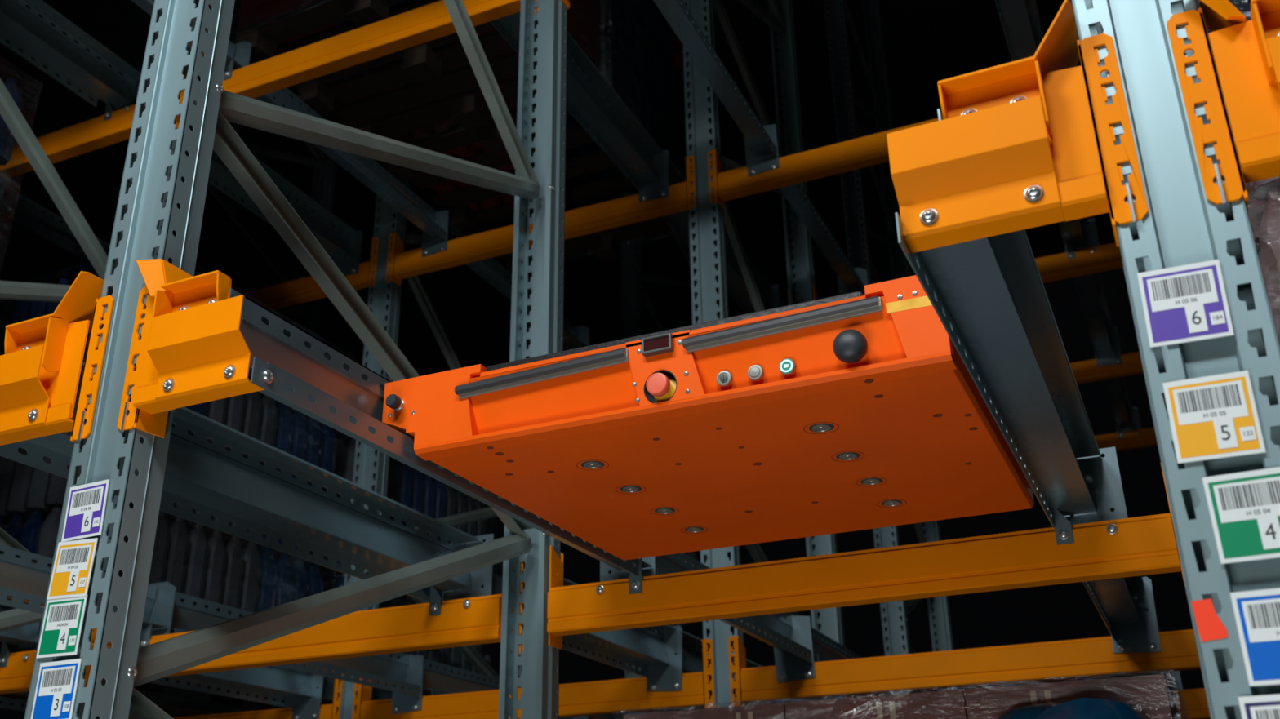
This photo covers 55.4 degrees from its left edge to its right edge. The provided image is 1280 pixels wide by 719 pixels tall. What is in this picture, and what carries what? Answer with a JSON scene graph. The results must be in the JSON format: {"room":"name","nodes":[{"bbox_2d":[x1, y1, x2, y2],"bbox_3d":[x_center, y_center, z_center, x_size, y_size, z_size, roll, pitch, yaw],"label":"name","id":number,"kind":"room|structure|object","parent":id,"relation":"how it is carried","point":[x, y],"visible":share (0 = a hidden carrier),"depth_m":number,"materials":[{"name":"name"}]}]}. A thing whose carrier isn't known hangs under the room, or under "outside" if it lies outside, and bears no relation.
{"room":"warehouse","nodes":[
{"label":"warehouse","id":0,"kind":"room"},
{"bbox_2d":[0,253,337,653],"bbox_3d":[-1.964,0.486,4.710,1.143,1.304,1.143,-11,-25,22],"label":"load","id":1,"kind":"object","parent":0,"point":[202,562],"visible":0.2,"depth_m":4.39,"materials":[{"name":"blue plastic"}]},
{"bbox_2d":[0,0,1115,376],"bbox_3d":[0.144,-5.055,8.065,24.000,0.100,22.000,-11,-25,22],"label":"ceiling","id":2,"kind":"structure","parent":0,"point":[926,42],"depth_m":14.90,"materials":[{"name":"grey metal"}]},
{"bbox_2d":[382,275,1034,560],"bbox_3d":[0.185,0.152,2.164,1.004,0.140,0.816,-11,-25,22],"label":"pallet shuttle","id":3,"kind":"object","parent":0,"point":[853,411],"visible":0.91,"depth_m":1.95,"materials":[{"name":"paint"}]},
{"bbox_3d":[0.277,3.656,4.276,24.000,0.100,22.000,-11,-25,22],"label":"floor","id":4,"kind":"structure","parent":0,"visible":0},
{"bbox_2d":[0,45,191,718],"bbox_3d":[-1.910,-1.464,3.839,0.124,9.000,1.332,-11,-25,22],"label":"frame","id":5,"kind":"object","parent":4,"relation":"on","point":[10,112],"visible":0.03,"depth_m":3.64,"materials":[{"name":"metal"}]},
{"bbox_2d":[0,650,36,694],"bbox_3d":[-2.293,0.971,3.747,1.434,0.241,0.078,-11,-25,22],"label":"crossbeam","id":6,"kind":"object","parent":5,"relation":"attached to","point":[15,677],"visible":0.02,"depth_m":3.48,"materials":[{"name":"metal"}]},
{"bbox_2d":[0,598,41,667],"bbox_3d":[-2.041,0.577,3.025,0.142,0.220,1.329,-11,-25,22],"label":"rail","id":7,"kind":"object","parent":6,"relation":"attached to","point":[24,636],"visible":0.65,"depth_m":3.53,"materials":[{"name":"metal"}]},
{"bbox_2d":[0,76,22,202],"bbox_3d":[-2.617,-0.213,3.456,1.143,1.604,0.904,-11,-25,22],"label":"load","id":8,"kind":"object","parent":7,"relation":"on","point":[6,138],"visible":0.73,"depth_m":3.80,"materials":[{"name":"brown wood"}]},
{"bbox_2d":[0,103,135,179],"bbox_3d":[-2.319,-0.753,4.497,1.434,0.241,0.078,-11,-25,22],"label":"crossbeam","id":9,"kind":"object","parent":5,"relation":"attached to","point":[95,133],"visible":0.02,"depth_m":4.31,"materials":[{"name":"metal"}]},
{"bbox_2d":[0,0,141,120],"bbox_3d":[-2.067,-1.147,3.775,0.142,0.220,1.329,-11,-25,22],"label":"rail","id":10,"kind":"object","parent":9,"relation":"attached to","point":[22,26],"visible":0.94,"depth_m":4.10,"materials":[{"name":"metal"}]},
{"bbox_2d":[84,561,524,687],"bbox_3d":[-0.937,0.707,3.188,1.434,0.241,0.078,-11,-25,22],"label":"crossbeam","id":11,"kind":"object","parent":5,"relation":"attached to","point":[404,628],"visible":0.62,"depth_m":3.02,"materials":[{"name":"metal"}]},
{"bbox_2d":[0,544,176,648],"bbox_3d":[-1.641,0.499,2.860,0.142,0.220,1.329,-11,-25,22],"label":"rail","id":12,"kind":"object","parent":11,"relation":"attached to","point":[22,580],"visible":0.4,"depth_m":3.10,"materials":[{"name":"metal"}]},
{"bbox_2d":[0,361,493,616],"bbox_3d":[-0.703,0.312,2.475,0.142,0.220,1.329,-11,-25,22],"label":"rail","id":13,"kind":"object","parent":11,"relation":"attached to","point":[206,477],"visible":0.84,"depth_m":2.48,"materials":[{"name":"metal"}]},
{"bbox_2d":[175,0,538,128],"bbox_3d":[-0.963,-1.017,3.937,1.434,0.241,0.078,-11,-25,22],"label":"crossbeam","id":14,"kind":"object","parent":5,"relation":"attached to","point":[431,21],"visible":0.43,"depth_m":3.86,"materials":[{"name":"metal"}]},
{"bbox_2d":[131,0,252,80],"bbox_3d":[-1.668,-1.225,3.610,0.142,0.220,1.329,-11,-25,22],"label":"rail","id":15,"kind":"object","parent":14,"relation":"attached to","point":[238,55],"visible":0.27,"depth_m":4.11,"materials":[{"name":"metal"}]},
{"bbox_2d":[195,0,212,9],"bbox_3d":[-1.256,-1.888,3.616,1.092,1.004,1.142,-11,-25,22],"label":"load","id":16,"kind":"object","parent":15,"relation":"on","point":[197,2],"visible":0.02,"depth_m":4.01,"materials":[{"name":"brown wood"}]},
{"bbox_2d":[164,0,341,712],"bbox_3d":[-2.200,-0.281,6.548,0.124,9.000,1.332,-11,-25,22],"label":"frame","id":17,"kind":"object","parent":4,"relation":"on","point":[314,310],"visible":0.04,"depth_m":7.13,"materials":[{"name":"metal"}]},
{"bbox_2d":[24,0,567,718],"bbox_3d":[-0.554,-1.728,3.279,0.124,9.000,1.332,-11,-25,22],"label":"frame","id":18,"kind":"object","parent":4,"relation":"on","point":[122,668],"visible":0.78,"depth_m":2.16,"materials":[{"name":"metal"}]},
{"bbox_2d":[31,658,81,718],"bbox_3d":[-0.800,0.455,1.668,0.076,0.083,0.002,-11,-25,22],"label":"barcode label","id":19,"kind":"object","parent":18,"relation":"attached to","point":[57,682],"visible":1,"depth_m":1.67,"materials":[{"name":"white"}]},
{"bbox_2d":[0,271,114,445],"bbox_3d":[-0.931,0.024,1.950,0.252,0.280,0.142,-11,-25,22],"label":"stub","id":20,"kind":"object","parent":18,"relation":"attached to","point":[41,364],"visible":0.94,"depth_m":1.89,"materials":[{"name":"paint"}]},
{"bbox_2d":[4,313,66,354],"bbox_3d":[-0.960,-0.028,1.929,0.110,0.068,0.026,-11,-25,22],"label":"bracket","id":21,"kind":"object","parent":20,"relation":"on","point":[46,334],"depth_m":1.93,"materials":[{"name":"metal"}]},
{"bbox_2d":[35,595,87,658],"bbox_3d":[-0.810,0.374,1.707,0.077,0.083,0.002,-10,-25,23],"label":"barcode label","id":22,"kind":"object","parent":18,"relation":"attached to","point":[63,620],"visible":1,"depth_m":1.71,"materials":[{"name":"white"}]},
{"bbox_2d":[46,537,97,599],"bbox_3d":[-0.810,0.298,1.738,0.080,0.086,0.002,-11,-25,22],"label":"barcode label","id":23,"kind":"object","parent":18,"relation":"attached to","point":[74,560],"visible":1,"depth_m":1.74,"materials":[{"name":"white"}]},
{"bbox_2d":[61,479,109,542],"bbox_3d":[-0.806,0.220,1.772,0.077,0.083,0.002,-12,-26,22],"label":"barcode label","id":24,"kind":"object","parent":18,"relation":"attached to","point":[86,503],"visible":1,"depth_m":1.77,"materials":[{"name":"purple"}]},
{"bbox_2d":[117,258,264,438],"bbox_3d":[-0.649,-0.030,1.836,0.252,0.279,0.147,-11,-25,22],"label":"stub","id":25,"kind":"object","parent":18,"relation":"attached to","point":[192,348],"visible":1,"depth_m":1.78,"materials":[{"name":"paint"}]},
{"bbox_2d":[160,270,230,301],"bbox_3d":[-0.663,-0.086,1.806,0.110,0.068,0.026,-11,-25,22],"label":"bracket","id":26,"kind":"object","parent":25,"relation":"on","point":[215,286],"depth_m":1.82,"materials":[{"name":"metal"}]},
{"bbox_2d":[561,0,569,9],"bbox_3d":[0.392,-1.281,3.378,1.434,0.241,0.078,-11,-25,22],"label":"crossbeam","id":27,"kind":"object","parent":18,"relation":"attached to","point":[566,2],"visible":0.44,"depth_m":3.61,"materials":[{"name":"metal"}]},
{"bbox_2d":[546,462,1185,649],"bbox_3d":[0.419,0.443,2.628,1.434,0.241,0.078,-11,-25,22],"label":"crossbeam","id":28,"kind":"object","parent":18,"relation":"attached to","point":[1146,545],"visible":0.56,"depth_m":2.55,"materials":[{"name":"metal"}]},
{"bbox_2d":[228,288,655,594],"bbox_3d":[-0.310,0.232,2.293,0.144,0.220,1.364,-11,-25,22],"label":"rail","id":29,"kind":"object","parent":28,"relation":"attached to","point":[295,368],"visible":0.54,"depth_m":1.93,"materials":[{"name":"metal"}]},
{"bbox_2d":[895,108,1128,545],"bbox_3d":[0.627,0.049,1.906,0.142,0.220,1.364,-11,-25,22],"label":"rail","id":30,"kind":"object","parent":28,"relation":"attached to","point":[988,295],"visible":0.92,"depth_m":1.85,"materials":[{"name":"metal"}]},
{"bbox_2d":[335,178,532,718],"bbox_3d":[-0.844,-0.544,5.989,0.124,9.000,1.332,-11,-25,22],"label":"frame","id":31,"kind":"object","parent":4,"relation":"on","point":[364,469],"visible":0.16,"depth_m":5.26,"materials":[{"name":"metal"}]},
{"bbox_2d":[173,679,342,718],"bbox_3d":[-1.756,1.433,4.828,1.434,0.241,0.064,-11,-25,22],"label":"crossbeam","id":32,"kind":"object","parent":31,"relation":"attached to","point":[329,711],"visible":0.55,"depth_m":4.64,"materials":[{"name":"metal"}]},
{"bbox_2d":[0,691,99,718],"bbox_3d":[-2.438,1.224,4.492,0.134,0.215,1.220,-11,-25,22],"label":"rail","id":33,"kind":"object","parent":32,"relation":"attached to","point":[18,699],"visible":0.1,"depth_m":4.57,"materials":[{"name":"metal"}]},
{"bbox_2d":[149,663,324,718],"bbox_3d":[-1.507,1.042,4.108,0.134,0.215,1.220,-11,-25,22],"label":"rail","id":34,"kind":"object","parent":32,"relation":"attached to","point":[299,690],"visible":0.41,"depth_m":4.44,"materials":[{"name":"metal"}]},
{"bbox_2d":[240,237,378,311],"bbox_3d":[-1.783,-0.291,5.578,1.434,0.241,0.064,-11,-25,22],"label":"crossbeam","id":35,"kind":"object","parent":31,"relation":"attached to","point":[303,290],"visible":0.42,"depth_m":5.42,"materials":[{"name":"metal"}]},
{"bbox_2d":[173,124,363,275],"bbox_3d":[-1.534,-0.681,4.858,0.134,0.215,1.220,-11,-25,22],"label":"rail","id":36,"kind":"object","parent":35,"relation":"attached to","point":[341,248],"visible":0.41,"depth_m":5.15,"materials":[{"name":"metal"}]},
{"bbox_2d":[351,639,715,718],"bbox_3d":[-0.401,1.169,4.269,1.434,0.241,0.064,-11,-25,22],"label":"crossbeam","id":37,"kind":"object","parent":31,"relation":"attached to","point":[629,695],"visible":0.86,"depth_m":4.14,"materials":[{"name":"metal"}]},
{"bbox_2d":[159,591,423,714],"bbox_3d":[-1.101,0.963,3.941,0.134,0.215,1.220,-11,-25,22],"label":"rail","id":38,"kind":"object","parent":37,"relation":"attached to","point":[402,676],"visible":0.54,"depth_m":4.15,"materials":[{"name":"metal"}]},
{"bbox_2d":[481,561,682,691],"bbox_3d":[-0.170,0.782,3.557,0.134,0.215,1.220,-11,-25,22],"label":"rail","id":39,"kind":"object","parent":37,"relation":"attached to","point":[652,651],"visible":0.35,"depth_m":3.93,"materials":[{"name":"metal"}]},
{"bbox_2d":[386,155,696,285],"bbox_3d":[-0.427,-0.555,5.019,1.434,0.241,0.064,-11,-25,22],"label":"crossbeam","id":40,"kind":"object","parent":31,"relation":"attached to","point":[628,210],"visible":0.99,"depth_m":4.93,"materials":[{"name":"metal"}]},
{"bbox_2d":[248,57,448,257],"bbox_3d":[-1.127,-0.760,4.691,0.134,0.215,1.220,-11,-25,22],"label":"rail","id":41,"kind":"object","parent":40,"relation":"attached to","point":[433,224],"visible":0.67,"depth_m":4.89,"materials":[{"name":"metal"}]},
{"bbox_2d":[235,0,599,137],"bbox_3d":[-0.790,-1.586,4.602,1.092,1.224,0.792,-11,-25,22],"label":"load","id":42,"kind":"object","parent":41,"relation":"on","point":[433,81],"visible":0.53,"depth_m":4.46,"materials":[{"name":"brown wood"}]},
{"bbox_2d":[489,11,669,202],"bbox_3d":[-0.196,-0.942,4.307,0.134,0.215,1.220,-11,-25,22],"label":"rail","id":43,"kind":"object","parent":40,"relation":"attached to","point":[646,169],"visible":0.74,"depth_m":4.50,"materials":[{"name":"metal"}]},
{"bbox_2d":[787,288,797,305],"bbox_3d":[0.103,-0.098,6.088,1.434,0.241,0.078,-11,-25,22],"label":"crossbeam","id":44,"kind":"object","parent":31,"relation":"attached to","point":[795,295],"visible":0.1,"depth_m":5.86,"materials":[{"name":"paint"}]},
{"bbox_2d":[447,221,589,351],"bbox_3d":[-0.588,-0.294,5.787,0.142,0.220,1.265,-11,-25,22],"label":"rail","id":45,"kind":"object","parent":44,"relation":"attached to","point":[489,269],"visible":0.29,"depth_m":5.67,"materials":[{"name":"metal"}]},
{"bbox_2d":[377,0,715,279],"bbox_3d":[-0.370,-1.260,5.467,1.094,1.304,1.144,-11,-25,22],"label":"load","id":46,"kind":"object","parent":45,"relation":"on","point":[641,55],"visible":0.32,"depth_m":5.16,"materials":[{"name":"brown wood"}]},
{"bbox_2d":[661,160,779,314],"bbox_3d":[0.350,-0.477,5.400,0.142,0.220,1.265,-11,-25,22],"label":"rail","id":47,"kind":"object","parent":44,"relation":"attached to","point":[736,285],"visible":0.39,"depth_m":5.59,"materials":[{"name":"metal"}]},
{"bbox_2d":[621,215,697,714],"bbox_3d":[0.222,0.375,8.139,0.124,9.000,1.332,-11,-25,22],"label":"frame","id":48,"kind":"object","parent":4,"relation":"on","point":[629,282],"visible":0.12,"depth_m":7.90,"materials":[{"name":"metal"}]},
{"bbox_2d":[682,0,845,707],"bbox_3d":[0.512,-0.808,5.430,0.124,9.000,1.332,-11,-25,22],"label":"frame","id":49,"kind":"object","parent":4,"relation":"on","point":[780,19],"visible":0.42,"depth_m":4.99,"materials":[{"name":"metal"}]},
{"bbox_2d":[707,106,1089,208],"bbox_3d":[0.928,-0.819,4.460,1.434,0.241,0.064,-11,-25,22],"label":"crossbeam","id":50,"kind":"object","parent":49,"relation":"attached to","point":[872,149],"visible":0.46,"depth_m":4.55,"materials":[{"name":"metal"}]},
{"bbox_2d":[653,0,779,176],"bbox_3d":[0.210,-1.021,4.139,0.134,0.215,1.220,-11,-25,22],"label":"rail","id":51,"kind":"object","parent":50,"relation":"attached to","point":[763,154],"visible":1,"depth_m":4.26,"materials":[{"name":"metal"}]},
{"bbox_2d":[995,0,1044,61],"bbox_3d":[1.141,-1.202,3.755,0.134,0.215,1.220,-11,-25,22],"label":"rail","id":52,"kind":"object","parent":50,"relation":"attached to","point":[1020,21],"visible":0.41,"depth_m":4.02,"materials":[{"name":"metal"}]},
{"bbox_2d":[728,604,1203,706],"bbox_3d":[0.955,0.905,3.710,1.434,0.241,0.064,-11,-25,22],"label":"crossbeam","id":53,"kind":"object","parent":49,"relation":"attached to","point":[1088,658],"visible":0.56,"depth_m":3.66,"materials":[{"name":"metal"}]},
{"bbox_2d":[655,552,815,683],"bbox_3d":[0.237,0.703,3.389,0.134,0.215,1.220,-11,-25,22],"label":"rail","id":54,"kind":"object","parent":53,"relation":"attached to","point":[790,637],"visible":0.52,"depth_m":3.77,"materials":[{"name":"metal"}]},
{"bbox_2d":[1082,508,1160,653],"bbox_3d":[1.167,0.522,3.005,0.134,0.215,1.220,-11,-25,22],"label":"rail","id":55,"kind":"object","parent":53,"relation":"attached to","point":[1122,603],"visible":0.44,"depth_m":3.48,"materials":[{"name":"metal"}]},
{"bbox_2d":[813,242,1123,300],"bbox_3d":[1.458,-0.362,5.529,1.434,0.241,0.078,-11,-25,22],"label":"crossbeam","id":56,"kind":"object","parent":49,"relation":"attached to","point":[1106,257],"visible":0.15,"depth_m":5.29,"materials":[{"name":"metal"}]},
{"bbox_2d":[778,155,868,295],"bbox_3d":[0.749,-0.555,5.235,0.142,0.220,1.265,-11,-25,22],"label":"rail","id":57,"kind":"object","parent":56,"relation":"attached to","point":[850,279],"visible":0.66,"depth_m":5.28,"materials":[{"name":"metal"}]},
{"bbox_2d":[1057,217,1099,259],"bbox_3d":[1.687,-0.738,4.848,0.142,0.220,1.265,-11,-25,22],"label":"rail","id":58,"kind":"object","parent":56,"relation":"attached to","point":[1077,234],"visible":0.23,"depth_m":5.32,"materials":[{"name":"metal"}]},
{"bbox_2d":[845,688,1211,718],"bbox_3d":[1.485,1.362,4.779,1.434,0.241,0.078,-11,-25,22],"label":"crossbeam","id":59,"kind":"object","parent":49,"relation":"attached to","point":[1193,704],"visible":0.02,"depth_m":4.50,"materials":[{"name":"metal"}]},
{"bbox_2d":[810,626,908,696],"bbox_3d":[0.775,1.169,4.485,0.142,0.220,1.265,-11,-25,22],"label":"rail","id":60,"kind":"object","parent":59,"relation":"attached to","point":[824,649],"visible":0.19,"depth_m":4.28,"materials":[{"name":"metal"}]},
{"bbox_2d":[1133,608,1182,698],"bbox_3d":[1.713,0.986,4.098,0.142,0.220,1.265,-11,-25,22],"label":"rail","id":61,"kind":"object","parent":59,"relation":"attached to","point":[1171,677],"visible":0.09,"depth_m":4.60,"materials":[{"name":"metal"}]},
{"bbox_2d":[823,0,959,692],"bbox_3d":[1.578,0.111,7.580,0.124,9.000,1.332,-11,-25,22],"label":"frame","id":62,"kind":"object","parent":4,"relation":"on","point":[895,636],"visible":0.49,"depth_m":7.73,"materials":[{"name":"metal"}]},
{"bbox_2d":[1070,351,1143,383],"bbox_3d":[1.994,0.101,6.610,1.434,0.241,0.064,-11,-25,22],"label":"crossbeam","id":63,"kind":"object","parent":62,"relation":"attached to","point":[1084,371],"visible":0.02,"depth_m":6.38,"materials":[{"name":"metal"}]},
{"bbox_2d":[1073,244,1122,367],"bbox_3d":[2.207,-0.283,5.905,0.134,0.215,1.220,-11,-25,22],"label":"rail","id":64,"kind":"object","parent":63,"relation":"attached to","point":[1090,287],"visible":0.75,"depth_m":6.13,"materials":[{"name":"metal"}]},
{"bbox_2d":[1094,427,1158,451],"bbox_3d":[2.524,0.557,7.679,1.434,0.241,0.078,-11,-25,22],"label":"crossbeam","id":65,"kind":"object","parent":62,"relation":"attached to","point":[1145,437],"visible":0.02,"depth_m":7.44,"materials":[{"name":"metal"}]},
{"bbox_2d":[1102,342,1141,438],"bbox_3d":[2.753,0.182,6.999,0.142,0.220,1.265,-11,-25,22],"label":"rail","id":66,"kind":"object","parent":65,"relation":"attached to","point":[1125,418],"visible":0.68,"depth_m":7.26,"materials":[{"name":"metal"}]},
{"bbox_2d":[624,674,1181,718],"bbox_3d":[0.707,1.796,2.625,1.222,1.982,1.198,-11,-25,22],"label":"load","id":67,"kind":"object","parent":4,"relation":"on","point":[1140,697],"visible":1,"depth_m":2.52,"materials":[{"name":"brown plastic"}]},
{"bbox_2d":[1071,0,1279,718],"bbox_3d":[0.801,-1.992,2.720,0.124,9.000,1.332,-11,-25,22],"label":"upright","id":68,"kind":"object","parent":4,"relation":"on","point":[1180,226],"visible":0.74,"depth_m":1.24,"materials":[{"name":"metal"}]},
{"bbox_2d":[886,0,1148,253],"bbox_3d":[0.424,-0.240,1.391,0.252,0.280,0.142,-11,-25,22],"label":"stub","id":69,"kind":"object","parent":68,"relation":"attached to","point":[1020,144],"visible":1,"depth_m":1.34,"materials":[{"name":"paint"}]},
{"bbox_2d":[937,56,1038,119],"bbox_3d":[0.396,-0.292,1.369,0.110,0.068,0.026,-11,-25,22],"label":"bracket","id":70,"kind":"object","parent":69,"relation":"on","point":[1007,91],"depth_m":1.38,"materials":[{"name":"metal"}]},
{"bbox_2d":[1137,259,1234,347],"bbox_3d":[0.545,-0.056,1.220,0.077,0.083,0.002,-10,-25,23],"label":"barcode label","id":71,"kind":"object","parent":68,"relation":"attached to","point":[1188,303],"visible":1,"depth_m":1.22,"materials":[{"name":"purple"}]},
{"bbox_2d":[1191,599,1227,642],"bbox_3d":[0.519,0.237,1.111,0.025,0.038,0.001,-11,-25,22],"label":"tape","id":72,"kind":"object","parent":68,"relation":"attached to","point":[1210,627],"visible":1,"depth_m":1.11,"materials":[{"name":"red plastic"}]},
{"bbox_2d":[1162,370,1265,463],"bbox_3d":[0.550,0.055,1.170,0.076,0.083,0.002,-10,-25,22],"label":"barcode label","id":73,"kind":"object","parent":68,"relation":"attached to","point":[1211,417],"visible":1,"depth_m":1.17,"materials":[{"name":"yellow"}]},
{"bbox_2d":[1166,0,1279,213],"bbox_3d":[0.706,-0.293,1.277,0.252,0.279,0.147,-11,-25,22],"label":"bracket","id":74,"kind":"object","parent":68,"relation":"attached to","point":[1246,54],"visible":0.96,"depth_m":1.27,"materials":[{"name":"metal"}]},
{"bbox_2d":[1250,0,1279,14],"bbox_3d":[0.693,-0.350,1.247,0.110,0.068,0.026,-11,-25,22],"label":"tray","id":75,"kind":"object","parent":74,"relation":"on","point":[1257,6],"depth_m":1.27,"materials":[{"name":"paint"}]},
{"bbox_3d":[1.051,-0.025,1.749,0.142,0.220,1.329,-11,-25,22],"label":"rail","id":76,"kind":"object","parent":74,"relation":"attached to","visible":0},
{"bbox_2d":[1195,0,1279,439],"bbox_3d":[1.874,-0.490,2.603,1.192,1.304,1.042,-11,-25,22],"label":"load","id":77,"kind":"object","parent":76,"relation":"on","point":[1264,195],"visible":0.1,"depth_m":2.32,"materials":[{"name":"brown plastic"}]},
{"bbox_2d":[1202,466,1279,564],"bbox_3d":[0.568,0.143,1.123,0.076,0.083,0.002,-12,-26,22],"label":"barcode label","id":78,"kind":"object","parent":68,"relation":"attached to","point":[1244,507],"visible":1,"depth_m":1.13,"materials":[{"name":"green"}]},
{"bbox_2d":[1230,588,1279,686],"bbox_3d":[0.572,0.244,1.078,0.076,0.083,0.002,-11,-25,22],"label":"barcode label","id":79,"kind":"object","parent":68,"relation":"attached to","point":[1256,612],"visible":1,"depth_m":1.09,"materials":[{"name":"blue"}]},
{"bbox_2d":[1238,694,1279,718],"bbox_3d":[0.564,0.330,1.046,0.076,0.083,0.002,-11,-25,22],"label":"barcode label","id":80,"kind":"object","parent":68,"relation":"attached to","point":[1260,707],"visible":1,"depth_m":1.07,"materials":[{"name":"white paper"}]},
{"bbox_3d":[2.021,1.824,5.860,1.434,0.241,0.064,-11,-25,22],"label":"crossbeam","id":81,"kind":"object","parent":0,"visible":0},
{"bbox_2d":[908,690,921,693],"bbox_3d":[1.303,1.622,5.539,0.134,0.215,1.220,-11,-25,22],"label":"rail","id":82,"kind":"object","parent":81,"relation":"attached to","point":[917,691],"visible":0.03,"depth_m":5.42,"materials":[{"name":"metal"}]},
{"bbox_3d":[0.129,1.626,5.338,1.434,0.241,0.078,-11,-25,22],"label":"crossbeam","id":83,"kind":"object","parent":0,"visible":0},
{"bbox_2d":[422,658,588,718],"bbox_3d":[-0.562,1.429,5.037,0.142,0.220,1.265,-11,-25,22],"label":"rail","id":84,"kind":"object","parent":83,"relation":"attached to","point":[436,682],"visible":0.41,"depth_m":4.72,"materials":[{"name":"metal"}]},
{"bbox_2d":[675,631,805,705],"bbox_3d":[0.376,1.247,4.650,0.142,0.220,1.265,-11,-25,22],"label":"rail","id":85,"kind":"object","parent":83,"relation":"attached to","point":[692,661],"visible":0.1,"depth_m":4.29,"materials":[{"name":"metal"}]},
{"bbox_3d":[0.665,2.088,6.419,1.434,0.241,0.064,-11,-25,22],"label":"crossbeam","id":86,"kind":"object","parent":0,"visible":0},
{"bbox_2d":[588,713,626,718],"bbox_3d":[-0.035,1.883,6.091,0.134,0.215,1.220,-11,-25,22],"label":"rail","id":87,"kind":"object","parent":86,"relation":"attached to","point":[616,716],"visible":0.25,"depth_m":5.88,"materials":[{"name":"metal"}]},
{"bbox_3d":[0.639,0.365,7.169,1.434,0.241,0.064,-11,-25,22],"label":"crossbeam","id":88,"kind":"object","parent":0,"visible":0},
{"bbox_2d":[778,297,786,306],"bbox_3d":[0.870,-0.022,6.457,0.134,0.215,1.220,-11,-25,22],"label":"rail","id":89,"kind":"object","parent":88,"relation":"attached to","point":[781,303],"visible":0.02,"depth_m":6.10,"materials":[{"name":"metal"}]},
{"bbox_3d":[-1.227,1.890,5.897,1.434,0.241,0.078,-11,-25,22],"label":"crossbeam","id":90,"kind":"object","parent":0,"visible":0},
{"bbox_2d":[137,690,256,718],"bbox_3d":[-1.899,1.690,5.589,0.142,0.220,1.265,-11,-25,22],"label":"rail","id":91,"kind":"object","parent":90,"relation":"attached to","point":[174,709],"visible":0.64,"depth_m":5.39,"materials":[{"name":"metal"}]},
{"bbox_2d":[133,423,487,708],"bbox_3d":[-1.466,0.915,5.714,1.144,1.304,1.144,-11,-25,22],"label":"load","id":92,"kind":"object","parent":91,"relation":"on","point":[406,486],"visible":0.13,"depth_m":5.50,"materials":[{"name":"plastic"}]},
{"bbox_2d":[320,671,430,713],"bbox_3d":[-0.962,1.507,5.202,0.142,0.220,1.265,-11,-25,22],"label":"rail","id":93,"kind":"object","parent":90,"relation":"attached to","point":[328,683],"visible":0.03,"depth_m":4.76,"materials":[{"name":"metal"}]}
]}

